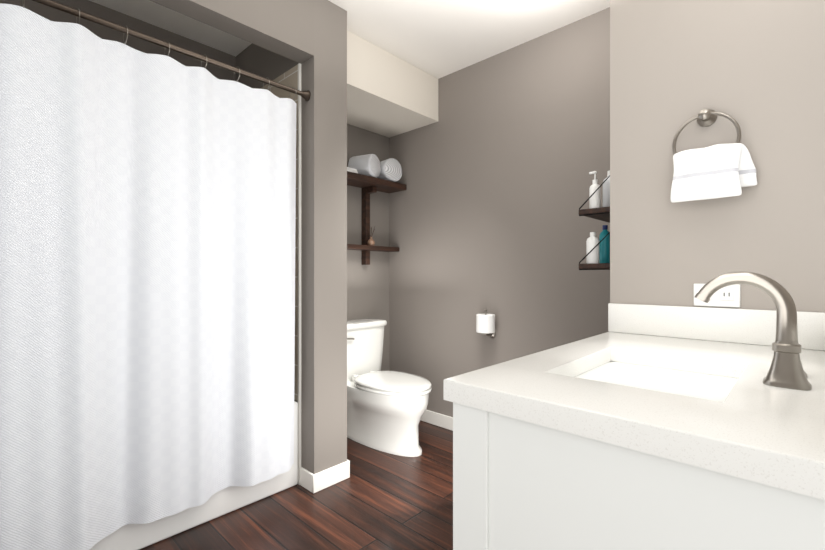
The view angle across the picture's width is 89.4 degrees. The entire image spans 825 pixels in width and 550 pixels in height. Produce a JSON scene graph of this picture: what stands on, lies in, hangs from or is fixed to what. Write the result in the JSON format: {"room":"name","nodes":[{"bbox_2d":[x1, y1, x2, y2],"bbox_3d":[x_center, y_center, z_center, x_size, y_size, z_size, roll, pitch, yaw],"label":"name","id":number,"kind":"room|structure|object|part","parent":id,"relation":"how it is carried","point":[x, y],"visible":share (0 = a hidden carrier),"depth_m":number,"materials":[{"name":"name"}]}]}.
{"room":"bathroom","nodes":[
{"label":"bathroom","id":0,"kind":"room"},
{"bbox_2d":[0,0,235,80],"bbox_3d":[-1.334,-0.160,2.507,0.140,2.440,3.020,0,0,43],"label":"wall","id":1,"kind":"structure","parent":0,"point":[100,11],"depth_m":2.24,"materials":[{"name":"grey paint"}]},
{"bbox_2d":[260,63,300,484],"bbox_3d":[-1.389,-0.005,1.792,0.760,2.130,1.602,0,0,43],"label":"tiled wall","id":2,"kind":"structure","parent":1,"relation":"attached to","point":[291,77],"depth_m":2.12,"materials":[{"name":"white tile"}]},
{"bbox_2d":[150,0,313,63],"bbox_3d":[-1.071,-1.225,1.492,0.115,0.310,1.602,0,0,43],"label":"wall","id":3,"kind":"structure","parent":0,"point":[284,28],"depth_m":1.87,"materials":[{"name":"grey paint"}]},
{"bbox_2d":[236,0,346,473],"bbox_3d":[-0.730,-0.160,2.408,0.875,2.440,0.200,0,0,43],"label":"wall","id":4,"kind":"structure","parent":0,"point":[324,268],"depth_m":2.10,"materials":[{"name":"grey paint"}]},
{"bbox_2d":[300,467,312,491],"bbox_3d":[-0.525,1.015,2.070,0.114,0.090,0.012,0,0,43],"label":"baseboard","id":5,"kind":"object","parent":4,"relation":"attached to","point":[305,478],"visible":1,"depth_m":2.06,"materials":[{"name":"white paint"}]},
{"bbox_2d":[312,460,349,492],"bbox_3d":[-0.407,1.015,2.104,0.012,0.090,0.224,0,0,43],"label":"baseboard","id":6,"kind":"object","parent":4,"relation":"attached to","point":[329,477],"visible":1,"depth_m":2.09,"materials":[{"name":"white paint"}]},
{"bbox_2d":[140,420,452,549],"bbox_3d":[-0.296,1.110,1.530,3.030,0.100,3.020,0,0,43],"label":"floor","id":7,"kind":"structure","parent":0,"point":[378,500],"depth_m":1.85,"materials":[{"name":"brown wood"}]},
{"bbox_2d":[89,401,297,549],"bbox_3d":[-1.386,0.850,1.788,0.746,0.420,1.576,0,0,43],"label":"bathtub","id":8,"kind":"object","parent":7,"relation":"on","point":[214,506],"visible":0.15,"depth_m":1.77,"materials":[{"name":"white ceramic"}]},
{"bbox_2d":[347,319,431,456],"bbox_3d":[-0.202,0.690,2.677,0.771,0.741,0.474,0,0,43],"label":"toilet","id":9,"kind":"object","parent":7,"relation":"on","point":[386,409],"visible":0.92,"depth_m":2.54,"materials":[{"name":"white ceramic"}]},
{"bbox_2d":[443,272,824,549],"bbox_3d":[0.583,0.527,0.954,0.597,1.067,0.938,0,0,43],"label":"bathroom vanity","id":10,"kind":"object","parent":7,"relation":"on","point":[647,427],"visible":1,"depth_m":0.67,"materials":[{"name":"white paint"}]},
{"bbox_2d":[694,272,811,390],"bbox_3d":[0.688,0.096,0.846,0.174,0.206,0.201,0,0,43],"label":"faucet","id":11,"kind":"object","parent":10,"relation":"on","point":[786,371],"depth_m":0.76,"materials":[{"name":"silver metal"}]},
{"bbox_2d":[89,0,609,78],"bbox_3d":[-0.296,-1.430,1.530,3.030,0.100,3.020,0,0,43],"label":"ceiling","id":12,"kind":"structure","parent":0,"point":[438,39],"depth_m":2.30,"materials":[{"name":"white paint"}]},
{"bbox_2d":[347,30,437,137],"bbox_3d":[-0.312,-1.230,2.775,0.500,0.300,0.908,0,0,43],"label":"soffit","id":13,"kind":"object","parent":12,"relation":"attached to","point":[389,95],"visible":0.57,"depth_m":2.67,"materials":[{"name":"beige paint"}]},
{"bbox_2d":[347,124,388,370],"bbox_3d":[-0.581,-0.160,3.029,0.240,2.440,0.908,0,0,43],"label":"wall","id":14,"kind":"structure","parent":0,"point":[367,291],"depth_m":3.13,"materials":[{"name":"grey paint"}]},
{"bbox_2d":[347,154,406,264],"bbox_3d":[-0.423,-0.466,2.881,0.221,0.781,0.898,0,0,43],"label":"shelf","id":15,"kind":"object","parent":14,"relation":"attached to","point":[368,174],"visible":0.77,"depth_m":3.01,"materials":[{"name":"brown wood"}]},
{"bbox_2d":[367,225,375,245],"bbox_3d":[-0.301,-0.285,3.032,0.056,0.145,0.072,0,0,43],"label":"diffuser","id":16,"kind":"object","parent":15,"relation":"attached to","point":[370,242],"depth_m":3.02,"materials":[{"name":"beige glass"}]},
{"bbox_2d":[389,7,609,416],"bbox_3d":[0.677,-0.160,2.563,3.030,2.440,0.140,0,0,43],"label":"wall","id":17,"kind":"structure","parent":0,"point":[504,156],"depth_m":2.58,"materials":[{"name":"grey paint"}]},
{"bbox_2d":[420,410,452,430],"bbox_3d":[0.495,1.015,2.630,1.873,0.090,0.012,0,0,43],"label":"baseboard","id":18,"kind":"structure","parent":17,"relation":"attached to","point":[438,419],"depth_m":2.92,"materials":[{"name":"white paint"}]},
{"bbox_2d":[476,309,495,337],"bbox_3d":[0.458,0.304,2.581,0.116,0.189,0.134,0,0,43],"label":"toilet paper holder","id":19,"kind":"object","parent":17,"relation":"attached to","point":[485,323],"visible":1,"depth_m":2.53,"materials":[{"name":"white paper"}]},
{"bbox_2d":[610,0,824,312],"bbox_3d":[0.928,-0.160,1.303,0.577,2.440,0.040,0,0,43],"label":"wall","id":20,"kind":"structure","parent":0,"point":[755,69],"depth_m":1.27,"materials":[{"name":"grey paint"}]},
{"bbox_2d":[671,109,756,202],"bbox_3d":[0.891,-0.366,1.243,0.209,0.289,0.097,0,0,43],"label":"towel ring","id":21,"kind":"object","parent":20,"relation":"attached to","point":[718,171],"visible":1,"depth_m":1.22,"materials":[{"name":"white fabric"}]},
{"bbox_2d":[671,143,756,202],"bbox_3d":[0.889,-0.304,1.238,0.208,0.174,0.089,0,0,43],"label":"towel","id":22,"kind":"object","parent":21,"relation":"hanging from","point":[718,170],"depth_m":1.21,"materials":[{"name":"white fabric"}]},
{"bbox_2d":[694,283,739,307],"bbox_3d":[0.926,0.061,1.271,0.116,0.070,0.009,0,0,43],"label":"electrical outlet plate","id":23,"kind":"object","parent":20,"relation":"attached to","point":[728,296],"visible":0.75,"depth_m":1.26,"materials":[{"name":"white plastic"}]},
{"bbox_3d":[1.166,-0.160,1.556,0.577,2.440,0.655,0,0,43],"label":"wall","id":24,"kind":"structure","parent":0,"visible":0},
{"bbox_2d":[579,170,609,269],"bbox_3d":[0.865,-0.227,1.768,0.151,0.416,0.440,0,0,43],"label":"corner shelf","id":25,"kind":"object","parent":24,"relation":"attached to","point":[597,256],"visible":0.52,"depth_m":1.65,"materials":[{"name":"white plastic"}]},
{"bbox_3d":[-1.277,-0.160,0.489,3.030,2.440,0.140,0,0,43],"label":"wall","id":26,"kind":"structure","parent":0,"visible":0},
{"bbox_2d":[0,0,310,549],"bbox_3d":[-1.068,0.007,1.488,0.098,1.846,1.600,0,0,43],"label":"shower curtain","id":27,"kind":"object","parent":26,"relation":"hanging from","point":[147,278],"visible":1,"depth_m":1.56,"materials":[{"name":"white fabric"}]},
{"bbox_3d":[-1.069,-0.890,1.490,0.052,0.052,1.600,0,0,43],"label":"rod","id":28,"kind":"part","parent":27,"relation":"part of","materials":[{"name":"brown metal"}]}
]}

